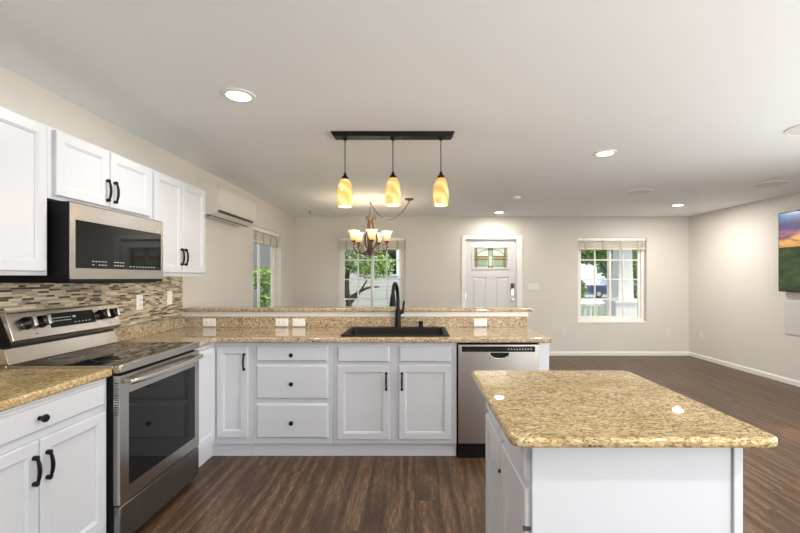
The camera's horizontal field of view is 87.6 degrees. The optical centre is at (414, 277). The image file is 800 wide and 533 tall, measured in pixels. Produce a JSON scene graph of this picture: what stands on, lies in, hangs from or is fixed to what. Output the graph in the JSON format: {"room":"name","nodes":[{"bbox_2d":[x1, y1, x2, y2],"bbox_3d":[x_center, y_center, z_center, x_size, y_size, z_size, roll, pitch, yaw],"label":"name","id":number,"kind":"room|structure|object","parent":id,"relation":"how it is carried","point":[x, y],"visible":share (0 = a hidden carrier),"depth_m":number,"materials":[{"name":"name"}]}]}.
{"room":"kitchen","nodes":[
{"label":"kitchen","id":0,"kind":"room"},
{"bbox_2d":[0,65,294,326],"bbox_3d":[-2.185,0.140,2.710,0.160,2.440,9.220,0,0,0],"label":"wall","id":1,"kind":"structure","parent":0,"point":[227,281],"depth_m":4.17,"materials":[{"name":"paint"}]},
{"bbox_2d":[0,106,46,275],"bbox_3d":[-1.942,-0.380,1.660,0.323,0.736,0.760,0,0,0],"label":"upper cabinet","id":2,"kind":"object","parent":1,"relation":"attached to","point":[23,139],"visible":1,"depth_m":1.90,"materials":[{"name":"paint"}]},
{"bbox_2d":[0,277,181,326],"bbox_3d":[-2.099,0.224,2.478,0.010,0.472,2.556,0,0,0],"label":"tile backsplash","id":3,"kind":"structure","parent":1,"relation":"attached to","point":[13,296],"depth_m":2.81,"materials":[{"name":"tile"}]},
{"bbox_2d":[136,295,142,309],"bbox_3d":[-2.090,0.185,3.170,0.009,0.115,0.070,0,0,0],"label":"outlet","id":4,"kind":"object","parent":3,"relation":"attached to","point":[139,298],"visible":1,"depth_m":3.16,"materials":[{"name":"white plastic"}]},
{"bbox_2d":[167,291,171,304],"bbox_3d":[-2.090,0.170,3.560,0.010,0.115,0.070,0,0,0],"label":"light switch","id":5,"kind":"object","parent":3,"relation":"attached to","point":[169,293],"visible":1,"depth_m":3.55,"materials":[{"name":"white plastic"}]},
{"bbox_2d":[47,125,149,218],"bbox_3d":[-1.925,-0.570,2.437,0.356,0.356,0.792,0,0,0],"label":"upper cabinet","id":6,"kind":"object","parent":1,"relation":"attached to","point":[80,171],"visible":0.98,"depth_m":2.32,"materials":[{"name":"paint"}]},
{"bbox_2d":[0,201,162,282],"bbox_3d":[-1.897,-0.174,2.437,0.393,0.411,0.758,0,0,0],"label":"microwave","id":7,"kind":"object","parent":6,"relation":"attached to","point":[86,243],"visible":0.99,"depth_m":2.24,"materials":[{"name":"silver metal"}]},
{"bbox_2d":[150,168,204,276],"bbox_3d":[-1.925,-0.380,3.199,0.356,0.736,0.730,0,0,0],"label":"upper cabinet","id":8,"kind":"object","parent":1,"relation":"attached to","point":[180,205],"visible":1,"depth_m":3.17,"materials":[{"name":"paint"}]},
{"bbox_2d":[196,180,256,226],"bbox_3d":[-2.001,-0.769,4.505,0.208,0.342,0.990,0,0,0],"label":"air conditioner","id":9,"kind":"object","parent":1,"relation":"attached to","point":[222,204],"visible":0.91,"depth_m":4.24,"materials":[{"name":"plastic"}]},
{"bbox_2d":[218,210,252,222],"bbox_3d":[-1.911,-0.654,4.485,0.016,0.024,0.850,0,0,0],"label":"air vent","id":10,"kind":"object","parent":9,"relation":"attached to","point":[228,214],"depth_m":4.44,"materials":[{"name":"beige plastic"}]},
{"bbox_2d":[257,243,274,306],"bbox_3d":[-2.153,0.050,5.985,0.136,1.480,1.114,0,0,0],"label":"window","id":11,"kind":"structure","parent":1,"relation":"in","point":[258,244],"depth_m":6.42,"materials":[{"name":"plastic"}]},
{"bbox_2d":[253,226,279,248],"bbox_3d":[-2.142,-0.571,5.985,0.067,0.234,1.094,0,0,0],"label":"window blind","id":12,"kind":"object","parent":1,"relation":"attached to","point":[261,236],"visible":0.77,"depth_m":5.93,"materials":[{"name":"fabric"}]},
{"bbox_2d":[0,0,799,215],"bbox_3d":[1.353,-1.140,2.710,7.235,0.120,9.540,0,0,0],"label":"ceiling","id":13,"kind":"structure","parent":0,"point":[696,101],"depth_m":2.42,"materials":[{"name":"paint"}]},
{"bbox_2d":[221,87,255,102],"bbox_3d":[-1.040,-1.075,2.460,0.192,0.010,0.192,0,0,0],"label":"recessed light","id":14,"kind":"object","parent":13,"relation":"in","point":[234,94],"visible":1,"depth_m":2.45,"materials":[{"name":"white plastic"}]},
{"bbox_2d":[348,198,413,257],"bbox_3d":[-0.462,-0.672,5.742,0.888,0.815,0.610,0,0,0],"label":"chandelier","id":15,"kind":"object","parent":13,"relation":"hanging from","point":[356,236],"visible":1,"depth_m":5.71,"materials":[{"name":"brown metal"}]},
{"bbox_2d":[331,131,453,207],"bbox_3d":[-0.165,-0.807,3.120,0.910,0.546,0.119,0,0,0],"label":"pendant light","id":16,"kind":"object","parent":13,"relation":"hanging from","point":[392,191],"visible":1,"depth_m":3.08,"materials":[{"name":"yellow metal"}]},
{"bbox_2d":[512,196,520,199],"bbox_3d":[1.347,-1.062,5.550,0.120,0.037,0.120,0,0,0],"label":"smoke detector","id":17,"kind":"object","parent":13,"relation":"attached to","point":[513,197],"visible":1,"depth_m":5.51,"materials":[{"name":"white plastic"}]},
{"bbox_2d":[593,149,616,156],"bbox_3d":[1.640,-1.075,3.600,0.192,0.010,0.192,0,0,0],"label":"recessed light","id":18,"kind":"object","parent":13,"relation":"in","point":[602,153],"visible":1,"depth_m":3.59,"materials":[{"name":"white plastic"}]},
{"bbox_2d":[626,189,652,193],"bbox_3d":[2.800,-1.076,5.200,0.300,0.008,0.300,0,0,0],"label":"ceiling speaker","id":19,"kind":"object","parent":13,"relation":"attached to","point":[637,191],"visible":1,"depth_m":5.18,"materials":[{"name":"white plastic"}]},
{"bbox_2d":[670,204,685,206],"bbox_3d":[3.890,-1.075,6.170,0.192,0.010,0.192,0,0,0],"label":"recessed light","id":20,"kind":"object","parent":13,"relation":"in","point":[674,205],"visible":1,"depth_m":6.17,"materials":[{"name":"white plastic"}]},
{"bbox_2d":[751,180,790,187],"bbox_3d":[4.080,-1.076,4.790,0.350,0.008,0.350,0,0,0],"label":"ceiling speaker","id":21,"kind":"object","parent":13,"relation":"attached to","point":[781,182],"visible":1,"depth_m":4.79,"materials":[{"name":"white plastic"}]},
{"bbox_2d":[784,124,799,134],"bbox_3d":[2.860,-1.076,2.980,0.330,0.008,0.330,0,0,0],"label":"ceiling speaker","id":22,"kind":"object","parent":13,"relation":"attached to","point":[795,130],"visible":1,"depth_m":3.05,"materials":[{"name":"white plastic"}]},
{"bbox_2d":[787,126,799,134],"bbox_3d":[2.860,-1.076,2.980,0.307,0.006,0.307,0,0,0],"label":"grille","id":23,"kind":"object","parent":22,"relation":"attached to","point":[795,130],"depth_m":3.04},
{"bbox_2d":[134,356,799,532],"bbox_3d":[1.353,1.420,2.710,7.235,0.120,9.540,0,0,0],"label":"floor","id":24,"kind":"structure","parent":0,"point":[228,494],"depth_m":2.75,"materials":[{"name":"brown wood"}]},
{"bbox_2d":[0,378,105,532],"bbox_3d":[-1.780,0.923,1.667,0.629,0.874,0.774,0,0,0],"label":"base cabinet","id":25,"kind":"object","parent":24,"relation":"on","point":[53,447],"visible":0.99,"depth_m":1.75,"materials":[{"name":"paint"}]},
{"bbox_2d":[0,369,111,411],"bbox_3d":[-1.796,0.416,1.658,0.615,0.136,0.796,0,0,0],"label":"countertop","id":26,"kind":"structure","parent":25,"relation":"on","point":[18,387],"depth_m":1.81,"materials":[{"name":"stone"}]},
{"bbox_2d":[0,304,203,532],"bbox_3d":[-1.740,0.765,2.439,0.705,1.190,0.766,0,0,0],"label":"range","id":27,"kind":"object","parent":24,"relation":"on","point":[152,389],"visible":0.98,"depth_m":2.31,"materials":[{"name":"silver metal"}]},
{"bbox_2d":[0,342,198,372],"bbox_3d":[-1.759,0.452,2.441,0.602,0.040,0.762,0,0,0],"label":"cooktop","id":28,"kind":"object","parent":27,"relation":"in","point":[120,357],"depth_m":2.31,"materials":[{"name":"glass"}]},
{"bbox_2d":[194,343,253,466],"bbox_3d":[-1.667,0.923,3.312,0.872,0.874,0.966,0,0,0],"label":"base cabinet","id":29,"kind":"object","parent":24,"relation":"on","point":[225,369],"visible":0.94,"depth_m":3.14,"materials":[{"name":"paint"}]},
{"bbox_2d":[114,316,551,347],"bbox_3d":[-0.540,0.417,3.311,3.125,0.134,0.973,0,0,0],"label":"countertop","id":30,"kind":"structure","parent":29,"relation":"on","point":[228,329],"depth_m":3.54,"materials":[{"name":"beige stone"}]},
{"bbox_2d":[203,319,215,325],"bbox_3d":[-1.862,0.402,3.772,0.115,0.070,0.009,0,0,0],"label":"outlet","id":31,"kind":"object","parent":30,"relation":"attached to","point":[206,322],"visible":1,"depth_m":3.77,"materials":[{"name":"white plastic"}]},
{"bbox_2d":[276,319,287,325],"bbox_3d":[-1.205,0.402,3.772,0.115,0.070,0.009,0,0,0],"label":"outlet","id":32,"kind":"object","parent":30,"relation":"attached to","point":[279,322],"visible":1,"depth_m":3.77,"materials":[{"name":"white plastic"}]},
{"bbox_2d":[292,319,304,325],"bbox_3d":[-1.052,0.402,3.773,0.115,0.070,0.008,0,0,0],"label":"light switch","id":33,"kind":"object","parent":30,"relation":"attached to","point":[295,322],"visible":1,"depth_m":3.77,"materials":[{"name":"white plastic"}]},
{"bbox_2d":[340,327,449,336],"bbox_3d":[-0.152,0.542,3.450,0.835,0.217,0.570,0,0,0],"label":"sink","id":34,"kind":"object","parent":30,"relation":"in","point":[352,331],"visible":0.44,"depth_m":3.63,"materials":[{"name":"black"}]},
{"bbox_2d":[389,282,404,326],"bbox_3d":[-0.168,0.234,3.594,0.091,0.400,0.255,0,0,20],"label":"faucet","id":35,"kind":"object","parent":30,"relation":"on","point":[394,302],"visible":1,"depth_m":3.67,"materials":[{"name":"black metal"}]},
{"bbox_2d":[474,319,486,325],"bbox_3d":[0.592,0.402,3.772,0.115,0.070,0.009,0,0,0],"label":"outlet","id":36,"kind":"object","parent":30,"relation":"attached to","point":[477,322],"visible":1,"depth_m":3.77,"materials":[{"name":"white plastic"}]},
{"bbox_2d":[253,343,333,455],"bbox_3d":[-0.926,0.923,3.450,0.608,0.874,0.689,0,0,0],"label":"base cabinet","id":37,"kind":"object","parent":24,"relation":"on","point":[293,382],"visible":0.93,"depth_m":3.14,"materials":[{"name":"paint"}]},
{"bbox_2d":[333,343,456,455],"bbox_3d":[-0.152,0.923,3.451,0.935,0.874,0.688,0,0,0],"label":"base cabinet","id":38,"kind":"object","parent":24,"relation":"on","point":[390,399],"visible":0.9,"depth_m":3.15,"materials":[{"name":"paint"}]},
{"bbox_2d":[456,343,538,457],"bbox_3d":[0.627,0.929,3.442,0.602,0.862,0.636,0,0,0],"label":"dishwasher","id":39,"kind":"object","parent":24,"relation":"on","point":[472,410],"visible":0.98,"depth_m":3.13,"materials":[{"name":"silver metal"}]},
{"bbox_2d":[537,343,548,370],"bbox_3d":[0.973,0.923,3.471,0.078,0.874,0.647,0,0,0],"label":"end panel","id":40,"kind":"object","parent":24,"relation":"on","point":[543,347],"visible":0.02,"depth_m":3.15,"materials":[{"name":"paint"}]},
{"bbox_2d":[486,402,742,532],"bbox_3d":[0.646,0.918,1.605,0.643,0.884,0.750,0,0,0],"label":"base cabinet","id":41,"kind":"object","parent":24,"relation":"on","point":[529,490],"visible":0.49,"depth_m":1.24,"materials":[{"name":"paint"}]},
{"bbox_2d":[471,371,777,447],"bbox_3d":[0.646,0.459,1.583,0.756,0.030,0.857,0,0,0],"label":"countertop","id":42,"kind":"structure","parent":41,"relation":"on","point":[533,409],"depth_m":1.37,"materials":[{"name":"stone"}]},
{"bbox_2d":[295,216,688,351],"bbox_3d":[1.353,0.140,7.400,7.235,2.440,0.160,0,0,0],"label":"wall","id":43,"kind":"structure","parent":0,"point":[432,243],"depth_m":7.32,"materials":[{"name":"paint"}]},
{"bbox_2d":[339,241,404,306],"bbox_3d":[-0.758,0.040,7.395,1.181,1.500,0.160,0,0,0],"label":"window","id":44,"kind":"structure","parent":43,"relation":"in","point":[342,259],"depth_m":7.42,"materials":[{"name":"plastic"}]},
{"bbox_2d":[339,238,404,250],"bbox_3d":[-0.758,-0.591,7.357,1.161,0.234,0.067,0,0,0],"label":"window blind","id":45,"kind":"object","parent":44,"relation":"attached to","point":[346,245],"visible":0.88,"depth_m":7.34,"materials":[{"name":"fabric"}]},
{"bbox_2d":[461,235,522,306],"bbox_3d":[1.350,0.307,7.357,1.070,2.105,0.165,0,0,0],"label":"door","id":46,"kind":"structure","parent":43,"relation":"in","point":[491,265],"depth_m":7.35,"materials":[{"name":"paint"}]},
{"bbox_2d":[527,284,538,290],"bbox_3d":[2.069,0.167,7.315,0.193,0.105,0.010,0,0,0],"label":"light switch","id":47,"kind":"object","parent":43,"relation":"attached to","point":[530,287],"visible":1,"depth_m":7.31,"materials":[{"name":"beige plastic"}]},
{"bbox_2d":[578,241,646,322],"bbox_3d":[3.462,0.040,7.395,1.209,1.500,0.160,0,0,0],"label":"window","id":48,"kind":"structure","parent":43,"relation":"in","point":[639,318],"depth_m":7.42,"materials":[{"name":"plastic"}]},
{"bbox_2d":[578,238,645,250],"bbox_3d":[3.462,-0.591,7.357,1.189,0.234,0.067,0,0,0],"label":"window blind","id":49,"kind":"object","parent":48,"relation":"attached to","point":[585,245],"visible":1,"depth_m":7.34,"materials":[{"name":"fabric"}]},
{"bbox_2d":[549,352,688,355],"bbox_3d":[3.350,1.326,7.314,2.920,0.068,0.013,0,0,0],"label":"baseboard","id":50,"kind":"structure","parent":43,"relation":"attached to","point":[550,353],"depth_m":7.31,"materials":[{"name":"paint"}]},
{"bbox_2d":[689,192,799,380],"bbox_3d":[4.890,0.140,2.710,0.160,2.440,9.220,0,0,0],"label":"wall","id":51,"kind":"structure","parent":0,"point":[736,302],"depth_m":6.14,"materials":[{"name":"paint"}]},
{"bbox_2d":[689,352,799,386],"bbox_3d":[4.803,1.326,2.710,0.013,0.068,9.220,0,0,0],"label":"baseboard","id":52,"kind":"structure","parent":51,"relation":"attached to","point":[728,364],"depth_m":5.98,"materials":[{"name":"paint"}]},
{"bbox_2d":[778,210,799,291],"bbox_3d":[4.774,-0.333,4.565,0.072,1.015,1.750,0,0,0],"label":"television","id":53,"kind":"object","parent":51,"relation":"attached to","point":[788,222],"visible":1,"depth_m":5.28,"materials":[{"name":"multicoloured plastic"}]},
{"bbox_2d":[784,301,799,335],"bbox_3d":[4.805,0.512,5.145,0.010,0.425,0.550,0,0,0],"label":"wall panel","id":54,"kind":"object","parent":51,"relation":"attached to","point":[791,309],"visible":1,"depth_m":5.30,"materials":[{"name":"paint"}]},
{"bbox_3d":[-0.542,0.834,3.860,3.124,1.053,0.120,0,0,0],"label":"wall","id":55,"kind":"structure","parent":0,"visible":0},
{"bbox_2d":[183,312,527,315],"bbox_3d":[-0.539,0.327,3.791,3.127,0.042,0.016,0,0,0],"label":"trim","id":56,"kind":"structure","parent":55,"relation":"attached to","point":[184,313],"depth_m":3.78,"materials":[{"name":"paint"}]},
{"bbox_2d":[182,307,532,311],"bbox_3d":[-0.520,0.288,3.860,3.165,0.034,0.230,0,0,0],"label":"bar","id":57,"kind":"object","parent":55,"relation":"on","point":[188,309],"visible":1,"depth_m":3.75,"materials":[{"name":"beige stone"}]},
{"label":"outside","id":58,"kind":"structure","parent":0,"visible":0},
{"bbox_3d":[7.500,1.900,63.000,105.000,0.240,34.000,0,0,0],"label":"lawn","id":59,"kind":"structure","parent":58,"visible":0},
{"bbox_2d":[581,263,633,284],"bbox_3d":[23.500,-1.840,60.000,13.800,7.300,8.800,0,0,0],"label":"house","id":60,"kind":"structure","parent":59,"relation":"on","point":[587,271],"depth_m":56.00,"materials":[{"name":"paint"}]},
{"bbox_2d":[596,252,636,282],"bbox_3d":[24.008,-1.607,46.499,7.527,6.773,5.195,0,0,0],"label":"tree","id":61,"kind":"object","parent":59,"relation":"on","point":[600,270],"visible":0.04,"depth_m":46.17,"materials":[{"name":"green plant"}]},
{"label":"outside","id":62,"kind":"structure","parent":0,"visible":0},
{"bbox_2d":[581,300,603,302],"bbox_3d":[7.500,1.910,32.100,105.000,0.220,8.200,0,0,0],"label":"sidewalk","id":63,"kind":"structure","parent":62,"point":[582,301],"depth_m":31.94,"materials":[{"name":"concrete"}]},
{"bbox_2d":[581,280,586,297],"bbox_3d":[12.711,0.911,32.991,1.839,2.090,1.824,0,0,0],"label":"shrub","id":64,"kind":"object","parent":63,"relation":"on","point":[583,287],"visible":0.17,"depth_m":32.51,"materials":[{"name":"green plant"}]},
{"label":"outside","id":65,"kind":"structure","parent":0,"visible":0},
{"bbox_2d":[585,294,606,297],"bbox_3d":[7.500,1.920,41.100,105.000,0.200,9.800,0,0,0],"label":"street","id":66,"kind":"structure","parent":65,"point":[587,295],"depth_m":41.02,"materials":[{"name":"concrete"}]},
{"bbox_2d":[585,278,636,297],"bbox_3d":[18.144,0.920,38.358,5.748,1.799,1.885,0,0,0],"label":"pickup truck","id":67,"kind":"object","parent":66,"relation":"on","point":[601,288],"visible":0.44,"depth_m":37.50,"materials":[{"name":"blue paint"}]},
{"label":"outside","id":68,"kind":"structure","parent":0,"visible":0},
{"bbox_2d":[581,306,603,315],"bbox_3d":[7.500,1.910,18.800,105.000,0.200,18.400,0,0,0],"label":"ground","id":69,"kind":"structure","parent":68,"point":[582,307],"depth_m":22.88,"materials":[{"name":"green plant"}]},
{"bbox_2d":[253,267,270,306],"bbox_3d":[-4.294,0.738,11.908,1.350,2.145,1.400,0,0,0],"label":"shrub","id":70,"kind":"object","parent":69,"relation":"on","point":[265,275],"visible":0.45,"depth_m":11.58,"materials":[{"name":"green plant"}]},
{"bbox_2d":[253,242,270,306],"bbox_3d":[-7.900,-1.290,11.500,5.000,6.200,11.600,0,0,0],"label":"house","id":71,"kind":"structure","parent":69,"relation":"on","point":[265,250],"depth_m":15.76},
{"bbox_2d":[345,250,395,306],"bbox_3d":[-1.781,0.156,12.194,2.511,3.323,1.304,0,0,0],"label":"tree","id":72,"kind":"object","parent":69,"relation":"on","point":[353,267],"visible":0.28,"depth_m":12.13,"materials":[{"name":"green plant"}]},
{"bbox_2d":[345,250,399,306],"bbox_3d":[-1.300,-1.190,21.250,7.200,6.000,8.300,0,0,0],"label":"house","id":73,"kind":"structure","parent":69,"relation":"on","point":[380,292],"depth_m":17.50,"materials":[{"name":"grey"}]},
{"bbox_2d":[581,250,636,292],"bbox_3d":[6.458,-0.128,14.151,4.530,3.887,1.938,0,0,0],"label":"tree","id":74,"kind":"object","parent":69,"relation":"on","point":[585,254],"visible":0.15,"depth_m":13.92,"materials":[{"name":"green plant"}]},
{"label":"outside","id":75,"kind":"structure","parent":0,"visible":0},
{"bbox_3d":[0.000,1.715,-2.200,60.000,0.590,23.600,0,0,0],"label":"yard","id":76,"kind":"structure","parent":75,"visible":0},
{"bbox_3d":[1.500,1.710,8.367,7.800,0.500,1.765,0,0,0],"label":"porch deck","id":77,"kind":"object","parent":76,"relation":"on","visible":0},
{"bbox_2d":[602,250,636,315],"bbox_3d":[4.500,0.160,9.050,0.600,2.600,0.600,0,0,0],"label":"porch column","id":78,"kind":"structure","parent":77,"relation":"on","point":[630,306],"depth_m":8.90,"materials":[{"name":"paint"}]},
{"bbox_2d":[581,303,606,315],"bbox_3d":[3.315,0.955,9.050,1.830,0.810,0.080,0,0,0],"label":"porch railing","id":79,"kind":"object","parent":78,"relation":"attached to","point":[590,305],"visible":0.09,"depth_m":9.03,"materials":[{"name":"paint"}]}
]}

